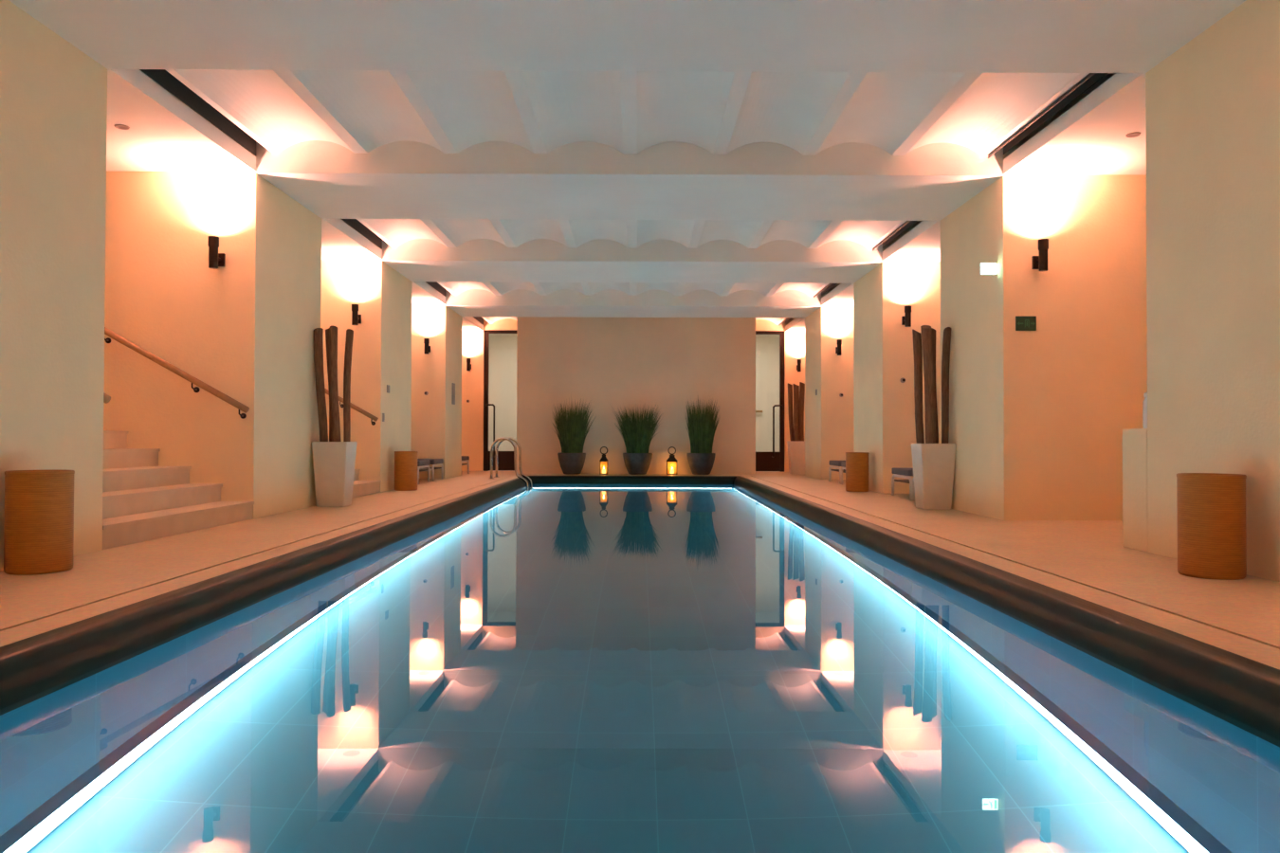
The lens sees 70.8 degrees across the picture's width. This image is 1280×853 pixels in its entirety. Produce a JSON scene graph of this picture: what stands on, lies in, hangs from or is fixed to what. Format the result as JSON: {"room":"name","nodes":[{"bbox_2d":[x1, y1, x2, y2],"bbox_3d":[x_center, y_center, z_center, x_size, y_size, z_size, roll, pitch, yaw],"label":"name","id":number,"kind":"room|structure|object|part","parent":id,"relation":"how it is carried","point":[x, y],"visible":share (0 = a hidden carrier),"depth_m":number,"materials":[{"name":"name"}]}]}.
{"room":"spa","nodes":[
{"label":"spa","id":0,"kind":"room"},
{"bbox_2d":[0,0,484,571],"bbox_3d":[-4.693,-0.884,7.948,3.460,3.400,18.900,0,-1,0],"label":"wall","id":1,"kind":"structure","parent":0,"point":[86,248],"depth_m":6.92,"materials":[{"name":"paint"}]},
{"bbox_2d":[103,392,110,403],"bbox_3d":[-4.294,-0.862,5.018,2.663,1.546,0.098,0,-1,0],"label":"handrail","id":2,"kind":"object","parent":1,"relation":"attached to","point":[106,398],"visible":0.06,"depth_m":5.03,"materials":[{"name":"gold metal"}]},
{"bbox_2d":[104,327,249,419],"bbox_3d":[-4.300,-0.837,6.869,2.663,1.546,0.098,0,-1,0],"label":"handrail","id":3,"kind":"object","parent":1,"relation":"attached to","point":[107,332],"visible":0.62,"depth_m":6.82,"materials":[{"name":"brown wood"}]},
{"bbox_2d":[139,69,255,155],"bbox_3d":[-2.893,-2.171,5.966,0.120,0.150,1.930,0,-1,0],"label":"air vent","id":4,"kind":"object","parent":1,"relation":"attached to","point":[162,77],"depth_m":6.04,"materials":[{"name":"grey metal"}]},
{"bbox_2d":[207,236,225,269],"bbox_3d":[-3.218,-1.312,6.842,0.076,0.235,0.168,0,-1,0],"label":"wall sconce","id":5,"kind":"object","parent":1,"relation":"attached to","point":[215,259],"visible":1,"depth_m":6.77,"materials":[{"name":"brown metal"}]},
{"bbox_3d":[-3.219,-1.279,6.913,0.060,0.100,0.025,0,-1,0],"label":"wall plate","id":6,"kind":"part","parent":5,"relation":"part of","materials":[{"name":"brown metal"}]},
{"bbox_2d":[325,388,378,425],"bbox_3d":[-4.310,-0.790,10.278,2.663,1.546,0.098,0,-1,0],"label":"handrail","id":7,"kind":"object","parent":1,"relation":"attached to","point":[340,399],"visible":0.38,"depth_m":10.23,"materials":[{"name":"brown wood"}]},
{"bbox_2d":[351,304,361,325],"bbox_3d":[-3.229,-1.266,10.252,0.076,0.235,0.168,0,-1,0],"label":"wall sconce","id":8,"kind":"object","parent":1,"relation":"attached to","point":[356,318],"visible":1,"depth_m":10.18,"materials":[{"name":"brown metal"}]},
{"bbox_2d":[423,338,430,354],"bbox_3d":[-3.240,-1.218,13.722,0.076,0.235,0.168,0,-1,0],"label":"wall sconce","id":9,"kind":"object","parent":1,"relation":"attached to","point":[426,340],"visible":1,"depth_m":13.65,"materials":[{"name":"brown metal"}]},
{"bbox_2d":[451,383,455,404],"bbox_3d":[-2.976,-0.521,14.379,0.016,0.340,0.200,0,-1,0],"label":"wall panel","id":10,"kind":"object","parent":1,"relation":"attached to","point":[453,384],"visible":1,"depth_m":14.35,"materials":[{"name":"beige"}]},
{"bbox_2d":[488,333,517,471],"bbox_3d":[-2.591,-0.537,18.251,2.010,3.000,2.100,0,-1,0],"label":"wall","id":11,"kind":"structure","parent":0,"point":[502,347],"depth_m":19.20,"materials":[{"name":"white paint"}]},
{"bbox_2d":[466,358,471,370],"bbox_3d":[-3.251,-1.172,17.121,0.076,0.235,0.168,0,-1,0],"label":"wall sconce","id":12,"kind":"object","parent":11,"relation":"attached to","point":[468,365],"visible":1,"depth_m":17.05,"materials":[{"name":"brown metal"}]},
{"bbox_2d":[473,316,483,324],"bbox_3d":[-2.926,-2.032,16.170,0.120,0.150,2.080,0,-1,0],"label":"trim","id":13,"kind":"structure","parent":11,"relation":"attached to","point":[479,319],"depth_m":16.82,"materials":[{"name":"grey metal"}]},
{"bbox_2d":[106,69,1146,331],"bbox_3d":[-0.069,-2.306,7.982,12.300,0.730,18.900,0,-1,0],"label":"ceiling","id":14,"kind":"structure","parent":0,"point":[358,111],"depth_m":6.31,"materials":[{"name":"paint"}]},
{"bbox_2d":[114,124,129,129],"bbox_3d":[-3.413,-1.974,5.937,0.090,0.007,0.090,0,-1,0],"label":"ceiling fitting","id":15,"kind":"object","parent":14,"relation":"attached to","point":[118,126],"visible":1,"depth_m":5.93,"materials":[{"name":"beige"}]},
{"bbox_2d":[341,219,382,249],"bbox_3d":[-2.904,-2.125,9.366,0.120,0.150,1.950,0,-1,0],"label":"air vent","id":16,"kind":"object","parent":14,"relation":"in","point":[355,224],"depth_m":9.68,"materials":[{"name":"grey metal"}]},
{"bbox_2d":[425,281,445,296],"bbox_3d":[-2.915,-2.078,12.780,0.120,0.150,2.060,0,-1,0],"label":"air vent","id":17,"kind":"structure","parent":14,"relation":"in","point":[434,284],"depth_m":13.23,"materials":[{"name":"grey metal"}]},
{"bbox_2d":[813,283,837,297],"bbox_3d":[2.725,-2.063,12.798,0.120,0.150,2.060,0,-1,0],"label":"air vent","id":18,"kind":"structure","parent":14,"relation":"in","point":[829,286],"depth_m":13.24,"materials":[{"name":"grey metal"}]},
{"bbox_2d":[1125,131,1140,137],"bbox_3d":[3.306,-1.955,6.038,0.090,0.007,0.090,0,-1,0],"label":"ceiling fitting","id":19,"kind":"object","parent":14,"relation":"attached to","point":[1136,134],"visible":1,"depth_m":6.04,"materials":[{"name":"beige"}]},
{"bbox_2d":[483,318,785,330],"bbox_3d":[-0.109,-2.143,17.331,5.760,0.600,0.200,0,-1,0],"label":"wall","id":20,"kind":"structure","parent":0,"point":[505,324],"depth_m":17.22,"materials":[{"name":"paint"}]},
{"bbox_2d":[516,316,755,474],"bbox_3d":[-0.066,-0.802,16.687,4.230,3.300,1.450,0,-1,0],"label":"wall","id":21,"kind":"structure","parent":0,"point":[616,363],"depth_m":15.96,"materials":[{"name":"paint"}]},
{"bbox_2d":[483,330,517,471],"bbox_3d":[-2.588,-0.496,17.221,0.802,2.690,0.138,0,-1,0],"label":"door","id":22,"kind":"structure","parent":21,"relation":"in","point":[505,459],"depth_m":17.22,"materials":[{"name":"brown wood"}]},
{"bbox_3d":[-2.863,0.078,17.190,0.206,1.014,0.093,0,-1,0],"label":"pull handle","id":23,"kind":"part","parent":22,"relation":"part of","materials":[{"name":"brown metal"}]},
{"bbox_3d":[-2.591,0.656,17.244,0.632,0.374,0.050,0,-1,0],"label":"kick panel","id":24,"kind":"part","parent":22,"relation":"part of","materials":[{"name":"brown wood"}]},
{"bbox_2d":[755,330,784,472],"bbox_3d":[2.407,-0.483,17.237,0.712,2.690,0.138,0,-1,0],"label":"door","id":25,"kind":"structure","parent":21,"relation":"in","point":[773,461],"depth_m":17.24,"materials":[{"name":"brown wood"}]},
{"bbox_3d":[2.404,0.669,17.260,0.542,0.374,0.050,0,-1,0],"label":"kick panel","id":26,"kind":"part","parent":25,"relation":"part of","materials":[{"name":"brown wood"}]},
{"bbox_3d":[2.634,0.092,17.207,0.206,1.014,0.093,0,-1,0],"label":"pull handle","id":27,"kind":"part","parent":25,"relation":"part of","materials":[{"name":"brown metal"}]},
{"bbox_2d":[0,471,1279,669],"bbox_3d":[-0.077,0.827,7.839,12.300,0.200,18.700,0,-1,0],"label":"floor","id":28,"kind":"structure","parent":0,"point":[1088,560],"depth_m":4.61,"materials":[{"name":"beige stone"}]},
{"bbox_2d":[3,469,74,575],"bbox_3d":[-2.789,0.438,4.186,0.272,0.465,0.272,0,-1,0],"label":"bin","id":29,"kind":"object","parent":28,"relation":"on","point":[39,535],"visible":1,"depth_m":4.08,"materials":[{"name":"brown wood"}]},
{"bbox_2d":[102,430,254,549],"bbox_3d":[-4.585,-0.048,5.932,3.267,1.474,1.950,0,-1,0],"label":"staircase","id":30,"kind":"structure","parent":28,"relation":"on","point":[143,501],"depth_m":6.11,"materials":[{"name":"stone"}]},
{"bbox_2d":[311,441,356,507],"bbox_3d":[-2.792,0.433,8.236,0.311,0.585,0.311,0,-1,0],"label":"vase","id":31,"kind":"object","parent":28,"relation":"on","point":[334,462],"visible":1,"depth_m":8.10,"materials":[{"name":"beige ceramic"}]},
{"bbox_2d":[313,328,328,441],"bbox_3d":[-2.901,-0.323,8.189,0.140,1.145,0.092,0,-1,0],"label":"pole","id":32,"kind":"object","parent":31,"relation":"in","point":[318,332],"visible":0.91,"depth_m":8.16,"materials":[{"name":"brown wood"}]},
{"bbox_2d":[325,328,333,441],"bbox_3d":[-2.829,-0.337,8.268,0.124,1.175,0.095,1,-1,-31],"label":"pole","id":33,"kind":"object","parent":31,"relation":"in","point":[326,330],"visible":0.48,"depth_m":8.24,"materials":[{"name":"brown wood"}]},
{"bbox_2d":[329,325,341,441],"bbox_3d":[-2.768,-0.333,8.187,0.112,1.165,0.081,0,-1,0],"label":"pole","id":34,"kind":"object","parent":31,"relation":"in","point":[333,330],"visible":0.93,"depth_m":8.16,"materials":[{"name":"brown wood"}]},
{"bbox_2d":[343,329,353,441],"bbox_3d":[-2.678,-0.321,8.276,0.083,1.145,0.077,0,-1,0],"label":"pole","id":35,"kind":"object","parent":31,"relation":"in","point":[349,333],"visible":0.94,"depth_m":8.25,"materials":[{"name":"brown wood"}]},
{"bbox_2d":[352,469,381,497],"bbox_3d":[-4.596,-0.001,9.331,3.267,1.474,1.970,0,-1,0],"label":"staircase","id":36,"kind":"structure","parent":28,"relation":"on","point":[360,488],"depth_m":9.90,"materials":[{"name":"stone"}]},
{"bbox_2d":[394,451,418,491],"bbox_3d":[-2.790,0.527,10.735,0.272,0.465,0.272,0,-1,33],"label":"bin","id":37,"kind":"object","parent":28,"relation":"on","point":[405,462],"visible":1,"depth_m":10.62,"materials":[{"name":"brown wood"}]},
{"bbox_2d":[417,459,430,484],"bbox_3d":[-3.913,0.626,12.480,1.864,0.310,0.690,0,-1,0],"label":"sun lounger","id":38,"kind":"object","parent":28,"relation":"on","point":[421,464],"visible":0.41,"depth_m":12.50,"materials":[{"name":"grey fabric"}]},
{"bbox_2d":[417,459,429,466],"bbox_3d":[-3.556,0.506,12.483,1.150,0.069,0.630,0,-1,0],"label":"seat cushion","id":39,"kind":"object","parent":38,"relation":"on","point":[420,463],"depth_m":12.45,"materials":[{"name":"grey fabric"}]},
{"bbox_2d":[417,458,443,481],"bbox_3d":[-3.916,0.638,13.380,1.864,0.310,0.690,0,-1,0],"label":"sun lounger","id":40,"kind":"object","parent":28,"relation":"on","point":[434,462],"visible":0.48,"depth_m":13.28,"materials":[{"name":"grey fabric"}]},
{"bbox_2d":[417,458,443,464],"bbox_3d":[-3.559,0.518,13.383,1.150,0.069,0.630,0,-1,0],"label":"seat cushion","id":41,"kind":"object","parent":40,"relation":"on","point":[431,461],"depth_m":13.33,"materials":[{"name":"grey fabric"}]},
{"bbox_3d":[-3.004,0.675,13.383,0.032,0.240,0.690,0,-1,0],"label":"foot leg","id":42,"kind":"part","parent":40,"relation":"part of","materials":[{"name":"white paint"}]},
{"bbox_2d":[461,456,469,474],"bbox_3d":[-3.923,0.666,15.460,1.864,0.310,0.690,0,-1,0],"label":"sun lounger","id":43,"kind":"object","parent":28,"relation":"on","point":[464,458],"visible":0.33,"depth_m":15.57,"materials":[{"name":"grey fabric"}]},
{"bbox_2d":[461,456,469,460],"bbox_3d":[-3.565,0.547,15.463,1.150,0.069,0.630,0,-1,0],"label":"seat cushion","id":44,"kind":"object","parent":43,"relation":"on","point":[464,458],"depth_m":15.49,"materials":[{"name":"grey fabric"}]},
{"bbox_2d":[489,437,532,487],"bbox_3d":[-2.002,0.962,14.047,0.640,1.590,0.620,0,-1,0],"label":"pool ladder","id":45,"kind":"object","parent":28,"relation":"attached to","point":[502,439],"visible":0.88,"depth_m":13.78,"materials":[{"name":"silver metal"}]},
{"bbox_2d":[550,396,594,475],"bbox_3d":[-1.158,0.122,15.623,0.789,1.417,0.583,0,-1,-15],"label":"grass planter","id":46,"kind":"object","parent":28,"relation":"on","point":[572,429],"visible":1,"depth_m":15.47,"materials":[{"name":"ceramic"}]},
{"bbox_3d":[-1.181,0.643,15.609,0.490,0.375,0.490,0,-1,0],"label":"pot","id":47,"kind":"part","parent":46,"relation":"part of","materials":[{"name":"ceramic"}]},
{"bbox_2d":[599,446,608,475],"bbox_3d":[-0.626,0.589,15.632,0.152,0.488,0.152,0,-1,0],"label":"candle lantern","id":48,"kind":"object","parent":28,"relation":"on","point":[603,459],"visible":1,"depth_m":15.59,"materials":[{"name":"grey metal"}]},
{"bbox_3d":[-0.626,0.706,15.630,0.148,0.217,0.148,0,-1,0],"label":"frame","id":49,"kind":"part","parent":48,"relation":"part of","materials":[{"name":"grey metal"}]},
{"bbox_2d":[611,402,664,475],"bbox_3d":[-0.040,0.175,15.585,0.987,1.317,0.648,0,-1,0],"label":"grass planter","id":50,"kind":"object","parent":28,"relation":"on","point":[637,435],"visible":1,"depth_m":15.47,"materials":[{"name":"ceramic"}]},
{"bbox_3d":[-0.041,0.646,15.613,0.510,0.375,0.510,0,-1,0],"label":"pot","id":51,"kind":"part","parent":50,"relation":"part of","materials":[{"name":"ceramic"}]},
{"bbox_2d":[0,475,1279,740],"bbox_3d":[-0.097,0.833,7.699,3.620,0.224,14.720,0,-1,0],"label":"pool coping","id":52,"kind":"object","parent":28,"relation":"on","point":[1243,689],"visible":0.67,"depth_m":3.44,"materials":[{"name":"stone"}]},
{"bbox_2d":[666,446,677,475],"bbox_3d":[0.554,0.592,15.635,0.193,0.488,0.193,0,-1,0],"label":"candle lantern","id":53,"kind":"object","parent":28,"relation":"on","point":[671,458],"visible":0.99,"depth_m":15.59,"materials":[{"name":"grey metal"}]},
{"bbox_2d":[685,396,719,475],"bbox_3d":[1.071,0.117,15.626,0.644,1.438,0.500,0,-1,-11],"label":"grass planter","id":54,"kind":"object","parent":28,"relation":"on","point":[702,428],"visible":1,"depth_m":15.49,"materials":[{"name":"ceramic"}]},
{"bbox_3d":[1.059,0.649,15.616,0.500,0.375,0.500,0,-1,0],"label":"pot","id":55,"kind":"part","parent":54,"relation":"part of","materials":[{"name":"ceramic"}]},
{"bbox_2d":[786,440,804,475],"bbox_3d":[2.778,0.552,15.903,0.311,0.585,0.311,0,-1,0],"label":"vase","id":56,"kind":"object","parent":28,"relation":"on","point":[795,449],"visible":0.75,"depth_m":15.77,"materials":[{"name":"beige ceramic"}]},
{"bbox_2d":[787,384,794,441],"bbox_3d":[2.682,-0.197,15.959,0.126,1.135,0.081,0,-1,23],"label":"pole","id":57,"kind":"object","parent":56,"relation":"in","point":[790,387],"visible":0.95,"depth_m":15.94,"materials":[{"name":"brown wood"}]},
{"bbox_2d":[793,384,799,441],"bbox_3d":[2.761,-0.193,15.871,0.105,1.125,0.101,-1,-1,40],"label":"pole","id":58,"kind":"object","parent":56,"relation":"in","point":[795,387],"visible":1,"depth_m":15.84,"materials":[{"name":"brown wood"}]},
{"bbox_2d":[799,382,804,441],"bbox_3d":[2.861,-0.207,15.939,0.104,1.155,0.101,0,-1,0],"label":"pole","id":59,"kind":"object","parent":56,"relation":"in","point":[801,385],"visible":0.96,"depth_m":15.90,"materials":[{"name":"brown wood"}]},
{"bbox_2d":[828,460,845,483],"bbox_3d":[3.709,0.652,12.924,1.864,0.310,0.690,0,-1,0],"label":"sun lounger","id":60,"kind":"object","parent":28,"relation":"on","point":[832,464],"visible":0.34,"depth_m":12.89,"materials":[{"name":"grey fabric"}]},
{"bbox_3d":[2.797,0.684,12.921,0.032,0.240,0.690,0,-1,0],"label":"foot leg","id":61,"kind":"part","parent":60,"relation":"part of","materials":[{"name":"white paint"}]},
{"bbox_2d":[829,460,845,466],"bbox_3d":[3.353,0.530,12.925,1.150,0.069,0.630,0,-1,0],"label":"seat cushion","id":62,"kind":"object","parent":60,"relation":"on","point":[832,463],"depth_m":12.84,"materials":[{"name":"grey fabric"}]},
{"bbox_2d":[841,461,845,484],"bbox_3d":[3.712,0.641,12.144,1.864,0.310,0.690,0,-1,0],"label":"sun lounger","id":63,"kind":"object","parent":28,"relation":"on","point":[843,464],"visible":0.18,"depth_m":12.43,"materials":[{"name":"grey fabric"}]},
{"bbox_2d":[845,452,869,492],"bbox_3d":[2.595,0.541,10.752,0.272,0.465,0.272,-1,-1,41],"label":"bin","id":64,"kind":"object","parent":28,"relation":"on","point":[856,463],"visible":1,"depth_m":10.64,"materials":[{"name":"brown wood"}]},
{"bbox_2d":[891,467,913,499],"bbox_3d":[3.700,0.606,9.604,1.864,0.310,0.690,0,-1,0],"label":"sun lounger","id":65,"kind":"object","parent":28,"relation":"on","point":[902,472],"visible":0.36,"depth_m":9.58,"materials":[{"name":"grey fabric"}]},
{"bbox_2d":[891,467,913,475],"bbox_3d":[3.343,0.485,9.605,1.150,0.069,0.630,0,-1,0],"label":"seat cushion","id":66,"kind":"object","parent":65,"relation":"on","point":[900,471],"depth_m":9.58,"materials":[{"name":"grey fabric"}]},
{"bbox_2d":[912,470,914,500],"bbox_3d":[3.703,0.596,8.864,1.864,0.310,0.690,0,-1,0],"label":"sun lounger","id":67,"kind":"object","parent":28,"relation":"on","point":[913,490],"visible":0.11,"depth_m":9.18,"materials":[{"name":"white wood"}]},
{"bbox_2d":[911,443,956,510],"bbox_3d":[2.638,0.445,8.103,0.311,0.585,0.311,0,-1,0],"label":"vase","id":68,"kind":"object","parent":28,"relation":"on","point":[933,465],"visible":0.97,"depth_m":7.97,"materials":[{"name":"beige ceramic"}]},
{"bbox_2d":[912,329,924,443],"bbox_3d":[2.521,-0.309,8.161,0.111,1.145,0.081,0,-1,0],"label":"pole","id":69,"kind":"object","parent":68,"relation":"in","point":[917,337],"visible":0.92,"depth_m":8.14,"materials":[{"name":"brown wood"}]},
{"bbox_2d":[920,325,934,443],"bbox_3d":[2.581,-0.326,8.052,0.127,1.175,0.092,1,-1,-27],"label":"pole","id":70,"kind":"object","parent":68,"relation":"in","point":[926,332],"visible":0.94,"depth_m":8.03,"materials":[{"name":"brown wood"}]},
{"bbox_2d":[931,328,938,443],"bbox_3d":[2.654,-0.314,8.170,0.109,1.155,0.089,0,-1,21],"label":"pole","id":71,"kind":"object","parent":68,"relation":"in","point":[932,329],"visible":0.35,"depth_m":8.15,"materials":[{"name":"brown wood"}]},
{"bbox_2d":[941,327,950,443],"bbox_3d":[2.744,-0.315,8.084,0.096,1.155,0.068,1,-1,-34],"label":"pole","id":72,"kind":"object","parent":68,"relation":"in","point":[946,339],"visible":0.9,"depth_m":8.05,"materials":[{"name":"brown wood"}]},
{"bbox_2d":[1122,428,1148,552],"bbox_3d":[3.080,0.356,5.114,0.546,0.685,0.253,0,-1,0],"label":"wall","id":73,"kind":"structure","parent":28,"relation":"on","point":[1135,519],"depth_m":5.10,"materials":[{"name":"paint"}]},
{"bbox_2d":[1142,392,1147,428],"bbox_3d":[2.859,-0.090,5.056,0.064,0.203,0.064,0,-1,0],"label":"glass vessel","id":74,"kind":"object","parent":73,"relation":"on","point":[1144,403],"visible":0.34,"depth_m":5.05,"materials":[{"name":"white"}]},
{"bbox_2d":[1176,473,1246,580],"bbox_3d":[2.621,0.451,4.133,0.272,0.465,0.272,1,-1,-31],"label":"bin","id":75,"kind":"object","parent":28,"relation":"on","point":[1212,521],"visible":1,"depth_m":4.02,"materials":[{"name":"brown wood"}]},
{"bbox_2d":[755,334,779,472],"bbox_3d":[2.404,-0.524,18.267,1.920,3.000,2.100,0,-1,0],"label":"wall","id":76,"kind":"structure","parent":0,"point":[767,346],"depth_m":19.22,"materials":[{"name":"white paint"}]},
{"bbox_2d":[784,0,1279,582],"bbox_3d":[4.537,-0.859,7.977,3.480,3.400,18.900,0,-1,0],"label":"wall","id":77,"kind":"structure","parent":0,"point":[1163,283],"depth_m":6.93,"materials":[{"name":"paint"}]},
{"bbox_2d":[8,0,1246,73],"bbox_3d":[-0.067,-2.302,4.267,5.760,0.640,1.470,0,-1,0],"label":"ceiling beam","id":78,"kind":"structure","parent":77,"relation":"attached to","point":[966,36],"depth_m":4.53,"materials":[{"name":"paint"}]},
{"bbox_2d":[256,140,1003,220],"bbox_3d":[-0.078,-2.256,7.671,5.760,0.640,1.440,0,-1,0],"label":"ceiling beam","id":79,"kind":"structure","parent":77,"relation":"attached to","point":[406,179],"depth_m":7.15,"materials":[{"name":"paint"}]},
{"bbox_2d":[382,238,882,283],"bbox_3d":[-0.089,-2.209,11.056,5.760,0.640,1.390,0,-1,0],"label":"ceiling beam","id":80,"kind":"structure","parent":77,"relation":"attached to","point":[417,260],"depth_m":10.40,"materials":[{"name":"paint"}]},
{"bbox_2d":[445,289,821,317],"bbox_3d":[-0.100,-2.162,14.481,5.760,0.640,1.300,0,-1,0],"label":"ceiling beam","id":81,"kind":"structure","parent":77,"relation":"attached to","point":[471,302],"depth_m":13.83,"materials":[{"name":"paint"}]},
{"bbox_2d":[778,317,792,326],"bbox_3d":[2.714,-2.017,16.188,0.120,0.150,2.080,0,-1,0],"label":"trim","id":82,"kind":"structure","parent":77,"relation":"attached to","point":[787,320],"depth_m":16.81,"materials":[{"name":"grey metal"}]},
{"bbox_2d":[796,359,801,371],"bbox_3d":[3.019,-1.155,17.141,0.076,0.235,0.168,0,-1,0],"label":"wall sconce","id":83,"kind":"object","parent":77,"relation":"attached to","point":[798,366],"visible":1,"depth_m":17.07,"materials":[{"name":"brown metal"}]},
{"bbox_2d":[835,339,841,355],"bbox_3d":[3.030,-1.202,13.742,0.076,0.235,0.168,0,-1,0],"label":"wall sconce","id":84,"kind":"object","parent":77,"relation":"attached to","point":[838,341],"visible":1,"depth_m":13.67,"materials":[{"name":"brown metal"}]},
{"bbox_2d":[872,220,917,251],"bbox_3d":[2.736,-2.110,9.383,0.120,0.150,1.950,0,-1,0],"label":"trim","id":85,"kind":"structure","parent":77,"relation":"attached to","point":[907,224],"depth_m":9.68,"materials":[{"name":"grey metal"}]},
{"bbox_2d":[901,305,911,327],"bbox_3d":[3.041,-1.249,10.272,0.076,0.235,0.168,0,-1,0],"label":"wall sconce","id":86,"kind":"object","parent":77,"relation":"attached to","point":[906,320],"visible":1,"depth_m":10.20,"materials":[{"name":"brown metal"}]},
{"bbox_2d":[979,262,996,274],"bbox_3d":[2.736,-1.237,7.075,0.130,0.092,0.032,0,-1,0],"label":"exit sign","id":87,"kind":"object","parent":77,"relation":"attached to","point":[985,268],"visible":1,"depth_m":7.06,"materials":[{"name":"white paint"}]},
{"bbox_2d":[1015,316,1036,330],"bbox_3d":[2.970,-0.793,6.934,0.156,0.112,0.014,0,-1,0],"label":"direction sign","id":88,"kind":"object","parent":77,"relation":"attached to","point":[1022,323],"visible":1,"depth_m":6.93,"materials":[{"name":"green"}]},
{"bbox_2d":[1031,238,1048,271],"bbox_3d":[3.052,-1.296,6.862,0.076,0.235,0.168,0,-1,0],"label":"wall sconce","id":89,"kind":"object","parent":77,"relation":"attached to","point":[1040,262],"visible":1,"depth_m":6.79,"materials":[{"name":"brown metal"}]},
{"bbox_3d":[3.051,-1.262,6.933,0.060,0.100,0.025,0,-1,0],"label":"wall plate","id":90,"kind":"part","parent":89,"relation":"part of","materials":[{"name":"brown metal"}]},
{"bbox_2d":[987,73,1108,158],"bbox_3d":[2.747,-2.156,5.984,0.120,0.150,1.930,0,-1,0],"label":"trim","id":91,"kind":"structure","parent":77,"relation":"attached to","point":[1090,79],"depth_m":6.04,"materials":[{"name":"grey metal"}]},
{"bbox_3d":[-0.100,2.175,7.681,3.640,0.100,14.740,0,-1,0],"label":"floor","id":92,"kind":"structure","parent":0,"visible":0},
{"bbox_2d":[0,483,1279,852],"bbox_3d":[-0.098,1.490,7.690,3.442,1.273,14.542,0,-1,0],"label":"pool water","id":93,"kind":"object","parent":92,"relation":"on","point":[537,667],"visible":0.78,"depth_m":2.40,"materials":[{"name":"blue liquid"}]}
]}

